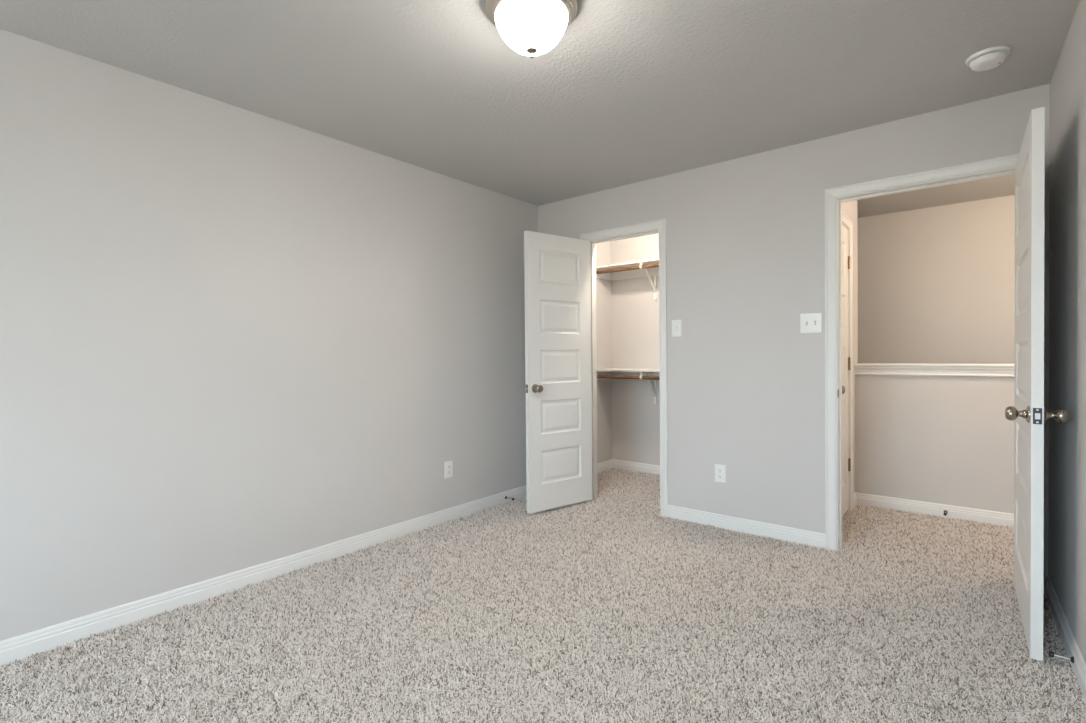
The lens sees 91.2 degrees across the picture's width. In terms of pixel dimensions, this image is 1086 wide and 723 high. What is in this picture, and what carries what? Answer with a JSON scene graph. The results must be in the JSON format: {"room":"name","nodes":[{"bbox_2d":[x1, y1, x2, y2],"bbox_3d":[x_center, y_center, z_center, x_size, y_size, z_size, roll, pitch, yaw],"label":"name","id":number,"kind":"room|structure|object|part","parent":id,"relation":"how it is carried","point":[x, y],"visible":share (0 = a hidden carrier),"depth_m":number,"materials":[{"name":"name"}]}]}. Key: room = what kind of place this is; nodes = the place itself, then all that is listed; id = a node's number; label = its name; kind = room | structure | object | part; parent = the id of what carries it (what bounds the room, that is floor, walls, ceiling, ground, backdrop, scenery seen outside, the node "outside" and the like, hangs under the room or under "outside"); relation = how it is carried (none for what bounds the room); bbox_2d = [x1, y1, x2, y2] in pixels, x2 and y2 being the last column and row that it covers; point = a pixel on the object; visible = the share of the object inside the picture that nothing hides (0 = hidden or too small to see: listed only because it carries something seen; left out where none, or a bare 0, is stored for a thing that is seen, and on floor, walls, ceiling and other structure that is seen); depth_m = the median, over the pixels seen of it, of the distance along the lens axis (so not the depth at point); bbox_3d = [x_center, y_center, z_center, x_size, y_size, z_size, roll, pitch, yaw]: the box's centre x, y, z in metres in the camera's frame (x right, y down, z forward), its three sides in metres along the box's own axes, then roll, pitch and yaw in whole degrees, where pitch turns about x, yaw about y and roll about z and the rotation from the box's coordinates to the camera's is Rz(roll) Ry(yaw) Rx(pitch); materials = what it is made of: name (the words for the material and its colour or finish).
{"room":"empty bedroom","nodes":[
{"label":"empty bedroom","id":0,"kind":"room"},
{"bbox_2d":[0,29,611,640],"bbox_3d":[-1.615,-0.069,2.731,0.150,2.440,7.384,0,1,39],"label":"wall","id":1,"kind":"structure","parent":0,"point":[233,338],"depth_m":2.63,"materials":[{"name":"paint"}]},
{"bbox_2d":[0,485,525,664],"bbox_3d":[-1.947,1.115,2.197,0.014,0.091,6.102,0,1,39],"label":"baseboard","id":2,"kind":"structure","parent":1,"relation":"attached to","point":[11,649],"depth_m":2.61,"materials":[{"name":"white paint"}]},
{"bbox_2d":[445,460,452,478],"bbox_3d":[-0.665,0.764,3.768,0.008,0.118,0.074,0,1,39],"label":"power outlet","id":3,"kind":"object","parent":1,"relation":"attached to","point":[448,464],"visible":1,"depth_m":3.76,"materials":[{"name":"white plastic"}]},
{"bbox_2d":[597,459,612,472],"bbox_3d":[0.383,1.060,5.070,0.014,0.091,1.067,0,1,39],"label":"baseboard","id":4,"kind":"structure","parent":1,"relation":"attached to","point":[608,464],"depth_m":5.36,"materials":[{"name":"white paint"}]},
{"bbox_2d":[0,0,1078,217],"bbox_3d":[0.692,-1.353,1.475,5.600,0.120,8.700,0,1,39],"label":"ceiling","id":5,"kind":"structure","parent":0,"point":[630,91],"depth_m":2.37,"materials":[{"name":"paint"}]},
{"bbox_2d":[486,0,576,57],"bbox_3d":[-0.041,-1.195,1.923,0.330,0.195,0.330,0,1,39],"label":"ceiling light","id":6,"kind":"object","parent":5,"relation":"attached to","point":[531,28],"visible":1,"depth_m":1.86,"materials":[{"name":"frosted glass"},{"name":"antique nickel"}]},
{"bbox_2d":[966,46,1010,71],"bbox_3d":[1.911,-1.290,2.288,0.149,0.047,0.149,0,1,39],"label":"smoke detector","id":7,"kind":"object","parent":5,"relation":"attached to","point":[989,58],"visible":1,"depth_m":2.25,"materials":[{"name":"white plastic"}]},
{"bbox_2d":[0,467,1085,722],"bbox_3d":[0.714,1.206,1.507,5.600,0.120,8.700,0,1,39],"label":"floor","id":8,"kind":"structure","parent":0,"point":[608,608],"depth_m":2.20,"materials":[{"name":"carpet"}]},
{"bbox_2d":[538,84,1049,591],"bbox_3d":[1.926,-0.103,3.022,5.244,2.440,0.115,0,1,39],"label":"wall","id":9,"kind":"structure","parent":0,"point":[746,235],"depth_m":3.38,"materials":[{"name":"paint"}]},
{"bbox_2d":[524,231,591,513],"bbox_3d":[0.126,0.075,4.023,0.628,2.037,0.177,-1,1,-37],"label":"door","id":10,"kind":"structure","parent":9,"relation":"in","point":[557,270],"depth_m":3.99,"materials":[{"name":"white paint"}]},
{"bbox_3d":[-0.035,0.196,3.838,0.065,0.065,0.071,-1,1,-37],"label":"knob","id":11,"kind":"part","parent":10,"relation":"part of","materials":[{"name":"silver metal"}]},
{"bbox_2d":[580,219,667,516],"bbox_3d":[0.638,0.049,4.079,0.742,2.132,0.152,0,1,39],"label":"door frame","id":12,"kind":"structure","parent":9,"relation":"attached to","point":[657,226],"depth_m":3.84,"materials":[{"name":"white paint"}]},
{"bbox_2d":[672,320,681,336],"bbox_3d":[0.938,-0.233,3.741,0.074,0.118,0.019,0,1,39],"label":"light switch","id":13,"kind":"object","parent":9,"relation":"attached to","point":[676,324],"visible":1,"depth_m":3.74,"materials":[{"name":"white plastic"}]},
{"bbox_2d":[715,464,725,482],"bbox_3d":[1.187,0.750,3.563,0.074,0.118,0.008,0,1,39],"label":"power outlet","id":14,"kind":"object","parent":9,"relation":"attached to","point":[720,470],"visible":1,"depth_m":3.56,"materials":[{"name":"white plastic"}]},
{"bbox_2d":[667,505,824,547],"bbox_3d":[1.286,1.071,3.484,1.017,0.091,0.014,0,1,39],"label":"baseboard","id":15,"kind":"structure","parent":9,"relation":"attached to","point":[784,533],"depth_m":3.44,"materials":[{"name":"white paint"}]},
{"bbox_2d":[800,313,821,332],"bbox_3d":[1.607,-0.231,3.194,0.118,0.118,0.019,0,1,39],"label":"light switch","id":16,"kind":"object","parent":9,"relation":"attached to","point":[810,322],"visible":1,"depth_m":3.19,"materials":[{"name":"white plastic"}]},
{"bbox_2d":[825,154,1018,550],"bbox_3d":[2.075,0.051,2.902,0.939,2.132,0.152,0,1,39],"label":"door frame","id":17,"kind":"structure","parent":9,"relation":"attached to","point":[1005,165],"depth_m":3.12,"materials":[{"name":"white paint"}]},
{"bbox_2d":[1005,107,1067,660],"bbox_3d":[2.082,0.084,2.288,0.177,2.046,0.826,0,1,38],"label":"door","id":18,"kind":"structure","parent":9,"relation":"in","point":[1029,414],"depth_m":2.02,"materials":[{"name":"white paint"}]},
{"bbox_3d":[1.831,0.202,2.055,0.071,0.065,0.065,0,1,38],"label":"knob","id":19,"kind":"part","parent":18,"relation":"part of","materials":[{"name":"silver metal"}]},
{"bbox_3d":[1.834,0.203,1.974,0.025,0.060,0.002,0,1,38],"label":"latch plate","id":20,"kind":"part","parent":18,"relation":"part of","materials":[{"name":"grey metal"}]},
{"bbox_3d":[1.914,0.202,1.990,0.071,0.065,0.065,0,1,38],"label":"knob","id":21,"kind":"part","parent":18,"relation":"part of","materials":[{"name":"silver metal"}]},
{"bbox_2d":[611,233,1013,513],"bbox_3d":[2.727,-0.121,3.903,5.120,2.440,0.130,0,1,39],"label":"wall","id":22,"kind":"structure","parent":0,"point":[947,440],"depth_m":3.91,"materials":[{"name":"paint"}]},
{"bbox_2d":[596,267,658,280],"bbox_3d":[1.184,-0.870,4.873,1.500,0.088,0.300,0,1,39],"label":"cleat","id":23,"kind":"object","parent":22,"relation":"attached to","point":[637,273],"visible":0.33,"depth_m":5.30,"materials":[{"name":"white paint"}]},
{"bbox_2d":[596,263,658,273],"bbox_3d":[1.098,-0.875,4.769,1.462,0.035,0.035,0,1,39],"label":"closet rod","id":24,"kind":"object","parent":23,"relation":"attached to","point":[652,264],"visible":0.34,"depth_m":5.00,"materials":[{"name":"brown wood"}]},
{"bbox_2d":[596,258,658,269],"bbox_3d":[1.181,-0.924,4.870,1.498,0.019,0.304,0,1,39],"label":"closet shelf","id":25,"kind":"object","parent":23,"relation":"on","point":[656,260],"visible":0.06,"depth_m":5.02,"materials":[{"name":"white paint"}]},
{"bbox_2d":[597,371,658,379],"bbox_3d":[1.192,0.138,4.886,1.500,0.088,0.300,0,1,39],"label":"shelf","id":26,"kind":"object","parent":22,"relation":"attached to","point":[598,372],"visible":0.06,"depth_m":5.31,"materials":[{"name":"white paint"}]},
{"bbox_2d":[597,368,658,371],"bbox_3d":[1.190,0.084,4.883,1.498,0.019,0.304,0,1,39],"label":"closet shelf","id":27,"kind":"object","parent":26,"relation":"on","point":[611,369],"visible":0.24,"depth_m":5.01,"materials":[{"name":"white paint"}]},
{"bbox_2d":[597,375,659,379],"bbox_3d":[1.107,0.149,4.781,1.462,0.035,0.035,0,1,39],"label":"closet rod","id":28,"kind":"object","parent":26,"relation":"attached to","point":[598,376],"visible":0.3,"depth_m":5.02,"materials":[{"name":"brown wood"}]},
{"bbox_2d":[612,459,659,474],"bbox_3d":[1.291,1.052,5.007,1.500,0.091,0.014,0,1,39],"label":"baseboard","id":29,"kind":"structure","parent":22,"relation":"attached to","point":[627,465],"depth_m":5.29,"materials":[{"name":"white paint"}]},
{"bbox_2d":[639,263,656,299],"bbox_3d":[0.996,-0.754,5.026,0.026,0.320,0.305,0,1,39],"label":"shelf bracket","id":30,"kind":"object","parent":22,"relation":"attached to","point":[654,285],"visible":0.82,"depth_m":5.11,"materials":[{"name":"white paint"}]},
{"bbox_3d":[1.085,-0.756,5.135,0.026,0.320,0.022,0,1,39],"label":"wall leg","id":31,"kind":"part","parent":30,"relation":"part of","materials":[{"name":"white paint"}]},
{"bbox_2d":[640,372,656,403],"bbox_3d":[1.000,0.254,5.042,0.026,0.320,0.305,0,1,39],"label":"shelf bracket","id":32,"kind":"object","parent":22,"relation":"attached to","point":[654,390],"visible":0.84,"depth_m":5.11,"materials":[{"name":"white metal"}]},
{"bbox_3d":[1.089,0.252,5.152,0.026,0.320,0.022,0,1,39],"label":"wall leg","id":33,"kind":"part","parent":32,"relation":"part of","materials":[{"name":"white paint"}]},
{"bbox_2d":[854,363,1013,376],"bbox_3d":[3.573,0.060,3.211,2.934,0.085,0.185,0,1,39],"label":"wall cap","id":34,"kind":"object","parent":22,"relation":"attached to","point":[907,369],"visible":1,"depth_m":3.76,"materials":[{"name":"white paint"}]},
{"bbox_2d":[855,492,1013,527],"bbox_3d":[3.538,1.055,3.170,2.935,0.091,0.014,0,1,39],"label":"baseboard","id":35,"kind":"structure","parent":22,"relation":"attached to","point":[981,516],"depth_m":3.77,"materials":[{"name":"white paint"}]},
{"bbox_2d":[842,200,857,493],"bbox_3d":[2.055,-0.113,3.764,0.115,2.440,1.197,0,1,39],"label":"wall","id":36,"kind":"structure","parent":0,"point":[849,209],"depth_m":4.08,"materials":[{"name":"paint"}]},
{"bbox_2d":[842,225,850,515],"bbox_3d":[2.034,0.067,3.679,0.177,2.046,0.628,0,1,39],"label":"door","id":37,"kind":"structure","parent":36,"relation":"in","point":[846,361],"depth_m":3.82,"materials":[{"name":"white paint"}]},
{"bbox_2d":[842,212,852,510],"bbox_3d":[2.012,0.042,3.697,0.134,2.132,0.739,0,1,39],"label":"door frame","id":38,"kind":"structure","parent":36,"relation":"attached to","point":[847,223],"depth_m":3.91,"materials":[{"name":"white paint"}]},
{"bbox_2d":[853,493,856,507],"bbox_3d":[2.355,1.055,4.030,0.014,0.091,0.180,0,1,39],"label":"baseboard","id":39,"kind":"structure","parent":36,"relation":"attached to","point":[854,494],"depth_m":4.04,"materials":[{"name":"white paint"}]},
{"bbox_2d":[857,195,1014,363],"bbox_3d":[3.400,-0.138,4.788,5.600,2.440,0.120,0,1,39],"label":"wall","id":40,"kind":"structure","parent":0,"point":[936,285],"depth_m":4.64,"materials":[{"name":"paint"}]},
{"bbox_2d":[1048,0,1085,662],"bbox_3d":[0.604,-0.056,0.087,0.130,2.440,6.108,0,1,38],"label":"wall","id":41,"kind":"structure","parent":0,"point":[1067,181],"depth_m":2.09,"materials":[{"name":"paint"}]},
{"bbox_2d":[1049,651,1073,662],"bbox_3d":[1.903,1.084,1.954,0.066,0.023,0.023,0,1,41],"label":"door stop","id":42,"kind":"object","parent":41,"relation":"attached to","point":[1051,654],"visible":1,"depth_m":1.95,"materials":[{"name":"grey metal"}]},
{"bbox_3d":[1.905,1.084,1.953,0.046,0.008,0.008,0,1,41],"label":"rod","id":43,"kind":"part","parent":42,"relation":"part of","materials":[{"name":"silver metal"}]},
{"bbox_2d":[1045,575,1085,701],"bbox_3d":[0.558,1.119,0.147,0.014,0.091,6.104,0,1,38],"label":"baseboard","id":44,"kind":"structure","parent":41,"relation":"attached to","point":[1071,646],"depth_m":2.07,"materials":[{"name":"white paint"}]}
]}

